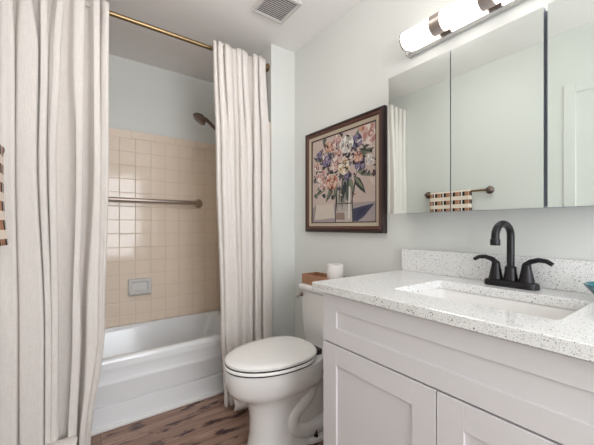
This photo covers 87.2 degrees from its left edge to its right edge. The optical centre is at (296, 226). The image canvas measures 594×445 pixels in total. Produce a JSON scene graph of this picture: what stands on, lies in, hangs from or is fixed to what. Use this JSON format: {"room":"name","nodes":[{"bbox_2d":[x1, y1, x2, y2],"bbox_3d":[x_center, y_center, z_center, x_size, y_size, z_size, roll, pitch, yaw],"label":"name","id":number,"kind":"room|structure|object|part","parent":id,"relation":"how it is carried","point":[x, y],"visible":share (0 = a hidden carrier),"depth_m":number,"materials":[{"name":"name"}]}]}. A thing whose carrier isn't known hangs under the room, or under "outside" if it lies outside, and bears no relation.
{"room":"bathroom","nodes":[
{"label":"bathroom","id":0,"kind":"room"},
{"bbox_2d":[105,54,218,327],"bbox_3d":[-1.290,-0.077,2.438,1.480,2.395,0.139,0,0,-36],"label":"wall","id":1,"kind":"structure","parent":0,"point":[158,149],"depth_m":2.50,"materials":[{"name":"beige tile"}]},
{"bbox_2d":[128,277,151,296],"bbox_3d":[-1.198,0.460,2.386,0.164,0.132,0.049,0,0,-36],"label":"soap dish","id":2,"kind":"object","parent":1,"relation":"attached to","point":[137,286],"visible":1,"depth_m":2.39,"materials":[{"name":"white ceramic"}]},
{"bbox_2d":[108,197,201,207],"bbox_3d":[-1.198,-0.201,2.376,0.988,0.074,0.065,0,0,-36],"label":"grab bar","id":3,"kind":"object","parent":1,"relation":"attached to","point":[197,203],"visible":0.52,"depth_m":2.42,"materials":[{"name":"silver metal"}]},
{"bbox_2d":[91,393,322,444],"bbox_3d":[0.073,1.160,0.733,1.920,0.080,4.700,0,0,-36],"label":"floor","id":4,"kind":"structure","parent":0,"point":[208,421],"depth_m":1.74,"materials":[{"name":"brown wood"}]},
{"bbox_2d":[91,310,223,435],"bbox_3d":[-1.031,0.925,2.121,1.313,0.389,0.663,0,0,-36],"label":"bathtub","id":5,"kind":"object","parent":4,"relation":"on","point":[151,368],"visible":0.38,"depth_m":1.94,"materials":[{"name":"white ceramic"}]},
{"bbox_3d":[-0.842,1.109,1.861,1.313,0.022,0.020,0,0,-36],"label":"floor trim","id":6,"kind":"part","parent":5,"relation":"part of","materials":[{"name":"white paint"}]},
{"bbox_2d":[101,310,220,365],"bbox_3d":[-1.034,0.878,2.125,1.313,0.294,0.655,0,0,-36],"label":"basin","id":7,"kind":"object","parent":5,"relation":"in","point":[194,339],"depth_m":2.25,"materials":[{"name":"white ceramic"}]},
{"bbox_2d":[224,282,324,444],"bbox_3d":[-0.038,0.733,1.672,0.727,0.774,0.412,0,0,-36],"label":"toilet","id":8,"kind":"object","parent":4,"relation":"on","point":[279,378],"visible":0.88,"depth_m":1.53,"materials":[{"name":"white ceramic"}]},
{"bbox_3d":[-0.141,0.667,1.597,0.474,0.015,0.376,0,0,-36],"label":"seat","id":9,"kind":"part","parent":8,"relation":"part of","materials":[{"name":"white plastic"}]},
{"bbox_3d":[-0.136,0.643,1.601,0.477,0.024,0.366,0,0,-36],"label":"lid","id":10,"kind":"part","parent":8,"relation":"part of","materials":[{"name":"white plastic"}]},
{"bbox_3d":[0.181,0.365,1.831,0.183,0.037,0.412,0,0,-36],"label":"tank lid","id":11,"kind":"part","parent":8,"relation":"part of","materials":[{"name":"white ceramic"}]},
{"bbox_3d":[0.184,0.550,1.833,0.168,0.330,0.388,0,0,-36],"label":"tank","id":12,"kind":"part","parent":8,"relation":"part of","materials":[{"name":"white ceramic"}]},
{"bbox_2d":[302,272,343,284],"bbox_3d":[0.181,0.317,1.833,0.123,0.058,0.343,0,0,-36],"label":"wooden tray","id":13,"kind":"object","parent":8,"relation":"on","point":[307,278],"visible":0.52,"depth_m":1.90,"materials":[{"name":"brown wood"}]},
{"bbox_2d":[327,263,342,278],"bbox_3d":[0.218,0.275,1.784,0.094,0.124,0.094,0,0,-36],"label":"toilet paper roll","id":14,"kind":"object","parent":13,"relation":"in","point":[334,270],"visible":0.63,"depth_m":1.74,"materials":[{"name":"white paper"}]},
{"bbox_2d":[323,293,593,444],"bbox_3d":[0.587,0.679,0.978,0.553,0.881,0.898,0,0,-36],"label":"vanity cabinet","id":15,"kind":"object","parent":4,"relation":"on","point":[391,377],"visible":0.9,"depth_m":0.81,"materials":[{"name":"white paint"}]},
{"bbox_3d":[0.241,0.722,1.005,0.010,0.451,0.312,0,0,-36],"label":"panel","id":16,"kind":"part","parent":15,"relation":"part of","materials":[{"name":"white paint"}]},
{"bbox_3d":[0.239,0.722,1.003,0.020,0.587,0.448,0,0,-36],"label":"door","id":17,"kind":"part","parent":15,"relation":"part of","materials":[{"name":"white paint"}]},
{"bbox_2d":[312,249,593,361],"bbox_3d":[0.579,0.172,0.969,0.581,0.132,0.977,0,0,-36],"label":"countertop","id":18,"kind":"structure","parent":15,"relation":"on","point":[561,284],"depth_m":0.98,"materials":[{"name":"stone"}]},
{"bbox_2d":[416,288,576,319],"bbox_3d":[0.571,0.309,0.961,0.332,0.139,0.500,0,0,-36],"label":"sink","id":19,"kind":"object","parent":18,"relation":"in","point":[544,311],"visible":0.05,"depth_m":1.04,"materials":[{"name":"white ceramic"}]},
{"bbox_2d":[473,220,554,290],"bbox_3d":[0.746,0.093,1.085,0.193,0.231,0.194,0,0,12],"label":"faucet","id":20,"kind":"object","parent":18,"relation":"on","point":[526,281],"visible":1,"depth_m":1.08,"materials":[{"name":"black metal"}]},
{"bbox_3d":[0.702,0.121,1.157,0.027,0.038,0.088,0,0,-36],"label":"lever","id":21,"kind":"part","parent":20,"relation":"part of","materials":[{"name":"black metal"}]},
{"bbox_3d":[0.722,0.155,1.133,0.047,0.067,0.047,0,0,-36],"label":"handle","id":22,"kind":"part","parent":20,"relation":"part of","materials":[{"name":"black metal"}]},
{"bbox_3d":[0.702,0.083,1.060,0.162,0.211,0.045,0,0,-36],"label":"spout","id":23,"kind":"part","parent":20,"relation":"part of","materials":[{"name":"black metal"}]},
{"bbox_3d":[0.750,0.198,1.095,0.058,0.022,0.166,0,0,-36],"label":"plate","id":24,"kind":"part","parent":20,"relation":"part of","materials":[{"name":"black metal"}]},
{"bbox_3d":[0.777,0.155,1.057,0.047,0.067,0.047,0,0,-36],"label":"handle","id":25,"kind":"part","parent":20,"relation":"part of","materials":[{"name":"black metal"}]},
{"bbox_3d":[0.794,0.121,1.030,0.027,0.038,0.088,0,0,-36],"label":"lever","id":26,"kind":"part","parent":20,"relation":"part of","materials":[{"name":"black metal"}]},
{"bbox_2d":[583,282,593,293],"bbox_3d":[0.881,0.185,0.846,0.130,0.048,0.152,0,0,-36],"label":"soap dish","id":27,"kind":"object","parent":18,"relation":"on","point":[589,285],"visible":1,"depth_m":0.88,"materials":[{"name":"teal glass"}]},
{"bbox_3d":[0.505,0.722,0.640,0.010,0.451,0.312,0,0,-36],"label":"panel","id":28,"kind":"part","parent":15,"relation":"part of","materials":[{"name":"white paint"}]},
{"bbox_3d":[0.503,0.722,0.639,0.020,0.587,0.448,0,0,-36],"label":"door","id":29,"kind":"part","parent":15,"relation":"part of","materials":[{"name":"white paint"}]},
{"bbox_2d":[105,0,361,82],"bbox_3d":[0.073,-1.315,0.733,1.920,0.080,4.700,0,0,-36],"label":"ceiling","id":30,"kind":"structure","parent":0,"point":[233,23],"depth_m":2.00,"materials":[{"name":"white paint"}]},
{"bbox_2d":[251,0,302,24],"bbox_3d":[-0.118,-1.267,1.797,0.214,0.014,0.222,0,0,-36],"label":"ceiling vent","id":31,"kind":"object","parent":30,"relation":"in","point":[278,11],"visible":1,"depth_m":1.81,"materials":[{"name":"white plastic"}]},
{"bbox_2d":[257,0,296,20],"bbox_3d":[-0.118,-1.265,1.797,0.172,0.006,0.179,0,0,-36],"label":"grille","id":32,"kind":"object","parent":31,"relation":"attached to","point":[274,10],"depth_m":1.82,"materials":[{"name":"white plastic"}]},
{"bbox_2d":[210,40,272,411],"bbox_3d":[-0.322,-0.018,1.996,0.413,2.256,0.238,0,0,-36],"label":"shower curtain","id":33,"kind":"object","parent":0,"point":[242,138],"visible":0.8,"depth_m":2.00,"materials":[{"name":"beige fabric"}]},
{"bbox_2d":[219,44,294,336],"bbox_3d":[-0.356,-0.077,2.622,0.354,2.395,0.940,0,0,-36],"label":"wall","id":34,"kind":"structure","parent":0,"point":[280,78],"depth_m":2.22,"materials":[{"name":"white paint"}]},
{"bbox_2d":[193,112,214,129],"bbox_3d":[-0.624,-0.762,2.391,0.345,0.165,0.108,0,0,-36],"label":"shower head","id":35,"kind":"object","parent":34,"relation":"attached to","point":[198,117],"visible":0.59,"depth_m":2.31,"materials":[{"name":"brown metal"}]},
{"bbox_3d":[-0.635,-0.763,2.382,0.200,0.137,0.029,0,0,-36],"label":"handle","id":36,"kind":"part","parent":35,"relation":"part of","materials":[{"name":"brown metal"}]},
{"bbox_2d":[295,0,593,339],"bbox_3d":[1.069,-0.077,0.876,0.100,2.395,3.560,0,0,-36],"label":"wall","id":37,"kind":"structure","parent":0,"point":[344,72],"depth_m":1.64,"materials":[{"name":"white paint"}]},
{"bbox_2d":[305,105,386,232],"bbox_3d":[0.259,-0.298,1.877,0.030,0.662,0.664,0,0,-36],"label":"framed painting","id":38,"kind":"object","parent":37,"relation":"attached to","point":[346,160],"visible":1,"depth_m":1.82,"materials":[{"name":"multicoloured paper"}]},
{"bbox_2d":[399,0,524,57],"bbox_3d":[0.722,-0.854,1.165,0.120,0.082,0.774,0,0,-36],"label":"vanity light","id":39,"kind":"object","parent":37,"relation":"attached to","point":[461,15],"visible":1,"depth_m":1.27,"materials":[{"name":"white glass"}]},
{"bbox_3d":[0.540,-0.854,1.383,0.078,0.078,0.133,0,0,-36],"label":"lamp shade","id":40,"kind":"part","parent":39,"relation":"part of","materials":[{"name":"white glass"}]},
{"bbox_3d":[0.650,-0.854,1.232,0.078,0.078,0.146,0,0,-36],"label":"lamp shade","id":41,"kind":"part","parent":39,"relation":"part of","materials":[{"name":"white glass"}]},
{"bbox_2d":[389,0,593,213],"bbox_3d":[0.740,-0.374,1.126,0.137,0.627,0.892,0,0,-36],"label":"medicine cabinet","id":42,"kind":"object","parent":37,"relation":"attached to","point":[503,118],"visible":1,"depth_m":1.07,"materials":[{"name":"silver metal"}]},
{"bbox_3d":[0.518,-0.374,1.337,0.020,0.627,0.290,0,0,-36],"label":"mirror door","id":43,"kind":"part","parent":42,"relation":"part of","materials":[{"name":"grey"}]},
{"bbox_3d":[0.692,-0.374,1.098,0.020,0.627,0.293,0,0,-36],"label":"mirror door","id":44,"kind":"part","parent":42,"relation":"part of","materials":[{"name":"grey metal"}]},
{"bbox_3d":[0.869,-0.374,0.851,0.020,0.627,0.294,0,0,-37],"label":"mirror door","id":45,"kind":"part","parent":42,"relation":"part of","materials":[{"name":"grey metal"}]},
{"bbox_2d":[402,249,593,293],"bbox_3d":[0.806,0.157,1.133,0.020,0.103,0.977,0,0,-36],"label":"backsplash","id":46,"kind":"structure","parent":37,"relation":"attached to","point":[566,274],"depth_m":1.20,"materials":[{"name":"stone"}]},
{"bbox_3d":[-0.566,-0.077,0.269,0.100,2.395,4.500,0,0,-36],"label":"wall","id":47,"kind":"structure","parent":0,"visible":0},
{"bbox_2d":[109,10,269,71],"bbox_3d":[-0.764,-1.124,1.800,1.378,0.058,0.058,0,0,-36],"label":"curtain rod","id":48,"kind":"object","parent":47,"relation":"attached to","point":[111,13],"visible":0.44,"depth_m":1.78,"materials":[{"name":"gold metal"}]},
{"bbox_2d":[0,0,108,444],"bbox_3d":[-1.108,-0.023,1.449,0.408,2.254,0.198,0,0,-36],"label":"shower curtain","id":49,"kind":"object","parent":48,"relation":"hanging from","point":[54,54],"visible":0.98,"depth_m":1.43,"materials":[{"name":"beige fabric"}]},
{"bbox_3d":[-0.967,-0.288,0.949,0.050,0.062,0.576,0,0,-36],"label":"towel bar","id":50,"kind":"object","parent":47,"relation":"attached to","visible":0},
{"bbox_2d":[0,144,7,245],"bbox_3d":[-0.975,-0.119,0.995,0.048,0.366,0.346,0,0,-36],"label":"hand towel","id":51,"kind":"object","parent":50,"relation":"hanging from","point":[3,232],"visible":1,"depth_m":1.09,"materials":[{"name":"fabric"}]}
]}

